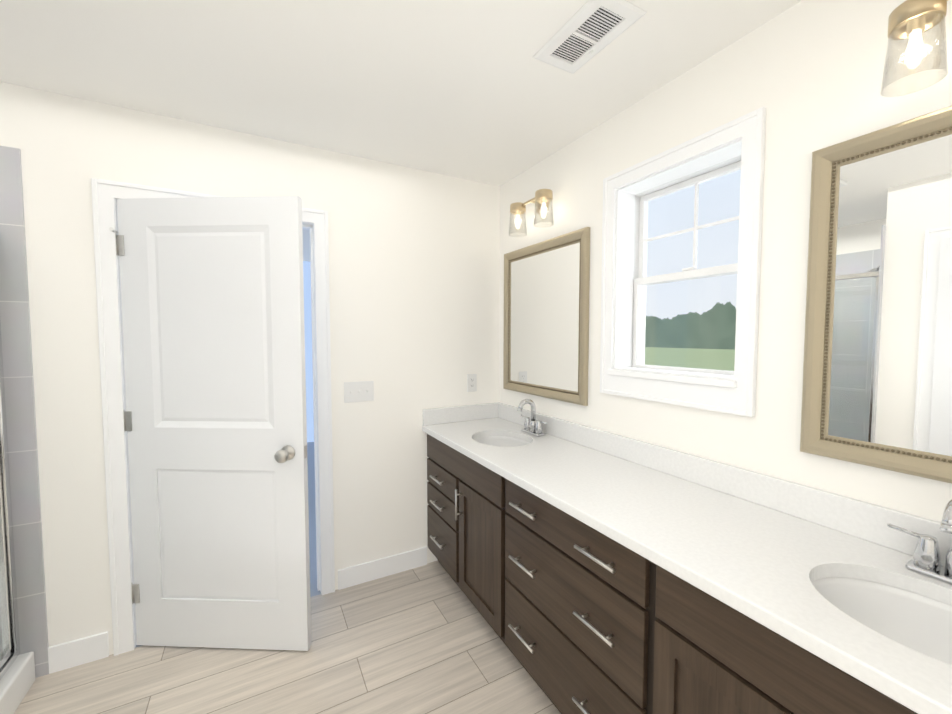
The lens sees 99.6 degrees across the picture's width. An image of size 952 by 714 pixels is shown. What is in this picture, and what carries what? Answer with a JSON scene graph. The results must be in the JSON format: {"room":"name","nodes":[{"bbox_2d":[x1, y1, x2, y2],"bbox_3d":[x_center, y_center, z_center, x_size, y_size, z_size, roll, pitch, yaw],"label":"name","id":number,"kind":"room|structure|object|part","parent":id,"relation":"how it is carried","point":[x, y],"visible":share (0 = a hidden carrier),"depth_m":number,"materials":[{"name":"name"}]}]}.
{"room":"bathroom","nodes":[
{"label":"bathroom","id":0,"kind":"room"},
{"bbox_2d":[0,82,499,654],"bbox_3d":[-1.289,0.116,2.042,3.660,2.440,0.150,-2,3,-29],"label":"wall","id":1,"kind":"structure","parent":0,"point":[414,273],"depth_m":2.17,"materials":[{"name":"white paint"}]},
{"bbox_2d":[0,145,48,677],"bbox_3d":[-2.276,0.273,1.420,1.025,2.190,0.010,-2,3,-29],"label":"wall tile","id":2,"kind":"structure","parent":1,"relation":"attached to","point":[22,438],"depth_m":1.64,"materials":[{"name":"grey tile"}]},
{"bbox_2d":[112,196,310,650],"bbox_3d":[-1.181,0.322,1.788,0.834,2.030,0.082,0,3,2],"label":"door leaf","id":3,"kind":"structure","parent":1,"relation":"in","point":[212,307],"depth_m":1.79,"materials":[{"name":"white paint"}]},
{"bbox_3d":[-1.573,0.291,1.786,0.051,1.687,0.049,0,3,2],"label":"door hinge","id":4,"kind":"part","parent":3,"relation":"part of","materials":[{"name":"silver metal"}]},
{"bbox_2d":[274,445,306,462],"bbox_3d":[-0.814,0.424,1.801,0.104,0.066,0.183,0,3,2],"label":"door knob","id":5,"kind":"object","parent":3,"relation":"attached to","point":[284,453],"depth_m":1.74,"materials":[{"name":"silver metal"}]},
{"bbox_2d":[91,178,334,655],"bbox_3d":[-1.254,0.279,2.059,0.954,2.112,0.170,-2,3,-29],"label":"door frame","id":6,"kind":"structure","parent":1,"relation":"attached to","point":[106,194],"depth_m":1.81,"materials":[{"name":"white paint"}]},
{"bbox_2d":[344,381,373,402],"bbox_3d":[-0.665,0.198,2.290,0.166,0.116,0.018,-2,3,-29],"label":"switch plate","id":7,"kind":"object","parent":1,"relation":"attached to","point":[361,391],"visible":1,"depth_m":2.29,"materials":[{"name":"white plastic"}]},
{"bbox_2d":[338,546,426,589],"bbox_3d":[-0.548,1.261,2.412,0.539,0.115,0.013,-2,3,-29],"label":"baseboard","id":8,"kind":"structure","parent":1,"relation":"attached to","point":[354,575],"depth_m":2.40,"materials":[{"name":"white paint"}]},
{"bbox_2d":[422,403,497,426],"bbox_3d":[-0.090,0.367,2.610,0.540,0.100,0.020,-2,3,-29],"label":"backsplash","id":9,"kind":"structure","parent":1,"relation":"attached to","point":[488,410],"depth_m":2.59,"materials":[{"name":"white stone"}]},
{"bbox_2d":[467,374,476,391],"bbox_3d":[-0.026,0.170,2.644,0.070,0.116,0.007,-2,3,-29],"label":"electrical outlet plate","id":10,"kind":"object","parent":1,"relation":"attached to","point":[471,382],"visible":1,"depth_m":2.64,"materials":[{"name":"white plastic"}]},
{"bbox_2d":[14,442,560,713],"bbox_3d":[-0.838,1.403,1.739,4.600,0.100,7.950,-2,3,-29],"label":"floor","id":11,"kind":"structure","parent":0,"point":[425,639],"depth_m":1.73,"materials":[{"name":"beige tile"}]},
{"bbox_2d":[0,322,35,713],"bbox_3d":[-1.995,0.386,0.883,0.976,2.080,1.207,-2,3,-29],"label":"shower","id":12,"kind":"object","parent":11,"relation":"on","point":[17,675],"visible":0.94,"depth_m":1.60,"materials":[{"name":"white plastic"}]},
{"bbox_3d":[-1.611,0.381,1.077,0.006,1.707,1.122,-2,3,-29],"label":"glass","id":13,"kind":"part","parent":12,"relation":"part of","materials":[{"name":"clear glass"}]},
{"bbox_3d":[-1.615,0.377,1.091,0.037,1.765,1.206,-2,3,-29],"label":"frame","id":14,"kind":"part","parent":12,"relation":"part of","materials":[{"name":"silver metal"}]},
{"bbox_2d":[423,431,929,713],"bbox_3d":[0.527,0.937,1.512,0.574,0.855,2.588,-2,3,-29],"label":"bathroom vanity","id":15,"kind":"object","parent":11,"relation":"on","point":[589,570],"depth_m":1.23,"materials":[{"name":"brown"}]},
{"bbox_2d":[422,419,951,713],"bbox_3d":[0.531,0.492,1.491,0.565,0.035,2.588,-2,3,-29],"label":"countertop","id":16,"kind":"structure","parent":15,"relation":"on","point":[754,556],"depth_m":1.08,"materials":[{"name":"white stone"}]},
{"bbox_2d":[470,431,533,450],"bbox_3d":[0.141,0.543,2.189,0.352,0.162,0.414,-2,3,-29],"label":"sink","id":17,"kind":"object","parent":16,"relation":"in","point":[500,438],"depth_m":2.35,"materials":[{"name":"white ceramic"}]},
{"bbox_2d":[514,399,545,434],"bbox_3d":[0.290,0.334,2.260,0.139,0.202,0.234,-2,3,-29],"label":"faucet","id":18,"kind":"object","parent":16,"relation":"on","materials":[{"name":"silver metal"}]},
{"bbox_2d":[794,559,951,662],"bbox_3d":[0.897,0.614,0.803,0.352,0.162,0.414,-2,3,-29],"label":"sink","id":19,"kind":"object","parent":16,"relation":"in","point":[916,616],"depth_m":0.94,"materials":[{"name":"white ceramic"}]},
{"bbox_2d":[886,499,951,582],"bbox_3d":[1.047,0.405,0.874,0.139,0.202,0.234,-2,3,-29],"label":"faucet","id":20,"kind":"object","parent":16,"relation":"on","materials":[{"name":"silver metal"}]},
{"bbox_2d":[303,261,313,441],"bbox_3d":[-2.764,-0.046,5.203,4.600,2.440,0.100,-2,3,-29],"label":"wall","id":21,"kind":"structure","parent":0,"point":[308,348],"depth_m":5.42,"materials":[{"name":"blue paint"}]},
{"bbox_2d":[0,0,801,261],"bbox_3d":[-0.862,-1.136,1.653,4.800,0.100,8.050,-2,3,-29],"label":"ceiling","id":22,"kind":"structure","parent":0,"point":[473,90],"depth_m":1.49,"materials":[{"name":"white paint"}]},
{"bbox_2d":[533,0,646,73],"bbox_3d":[0.365,-1.063,1.339,0.190,0.012,0.330,-2,3,-29],"label":"ceiling vent","id":23,"kind":"object","parent":22,"relation":"in","point":[585,33],"visible":1,"depth_m":1.32,"materials":[{"name":"white plastic"}]},
{"bbox_2d":[499,0,951,521],"bbox_3d":[1.319,0.177,0.852,0.220,2.440,4.440,-2,3,-29],"label":"wall","id":24,"kind":"structure","parent":0,"point":[816,69],"depth_m":1.28,"materials":[{"name":"white paint"}]},
{"bbox_2d":[509,189,553,236],"bbox_3d":[0.319,-0.821,2.256,0.144,0.220,0.349,-2,3,-29],"label":"sconce","id":25,"kind":"object","parent":24,"relation":"attached to","point":[542,199],"visible":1,"depth_m":2.20,"materials":[{"name":"clear glass"}]},
{"bbox_2d":[503,227,589,405],"bbox_3d":[0.368,-0.213,2.314,0.029,0.881,0.750,-2,3,-29],"label":"mirror","id":26,"kind":"object","parent":24,"relation":"attached to","point":[546,320],"visible":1,"depth_m":2.25,"materials":[{"name":"beige mirror"}]},
{"bbox_3d":[0.377,-0.213,2.319,0.008,0.769,0.638,-2,3,-29],"label":"glass","id":27,"kind":"part","parent":26,"relation":"part of","materials":[{"name":"silver metal"}]},
{"bbox_2d":[600,107,765,416],"bbox_3d":[0.842,-0.316,1.647,0.221,0.997,0.673,-2,3,-29],"label":"window","id":28,"kind":"structure","parent":24,"relation":"in","point":[743,136],"depth_m":1.62,"materials":[{"name":"white paint"}]},
{"bbox_3d":[0.904,-0.330,1.680,0.079,0.868,0.589,-2,3,-29],"label":"window sash","id":29,"kind":"part","parent":28,"relation":"part of","materials":[{"name":"white wood"}]},
{"bbox_3d":[0.903,-0.335,1.679,0.036,0.774,0.505,-2,3,-29],"label":"glass","id":30,"kind":"part","parent":28,"relation":"part of","materials":[{"name":"clear glass"}]},
{"bbox_2d":[498,403,937,554],"bbox_3d":[0.770,0.418,1.618,0.020,0.100,2.588,-2,3,-29],"label":"backsplash","id":31,"kind":"structure","parent":24,"relation":"attached to","point":[866,520],"depth_m":1.32,"materials":[{"name":"white stone"}]},
{"bbox_2d":[800,106,951,482],"bbox_3d":[1.158,-0.139,0.868,0.029,0.881,0.740,-2,3,-29],"label":"mirror","id":32,"kind":"object","parent":24,"relation":"attached to","point":[877,380],"visible":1,"depth_m":1.05,"materials":[{"name":"beige mirror"}]},
{"bbox_3d":[1.167,-0.139,0.872,0.008,0.769,0.628,-2,3,-29],"label":"glass","id":33,"kind":"part","parent":32,"relation":"part of","materials":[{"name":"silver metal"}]},
{"bbox_2d":[881,0,947,96],"bbox_3d":[1.094,-0.744,0.836,0.144,0.220,0.349,-2,3,-29],"label":"sconce","id":34,"kind":"object","parent":24,"relation":"attached to","point":[912,21],"visible":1,"depth_m":0.92,"materials":[{"name":"clear glass"}]},
{"label":"outside","id":35,"kind":"structure","parent":0,"visible":0},
{"bbox_2d":[645,170,740,370],"bbox_3d":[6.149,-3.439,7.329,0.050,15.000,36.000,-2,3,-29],"label":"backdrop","id":36,"kind":"structure","parent":35,"point":[705,309],"depth_m":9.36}
]}

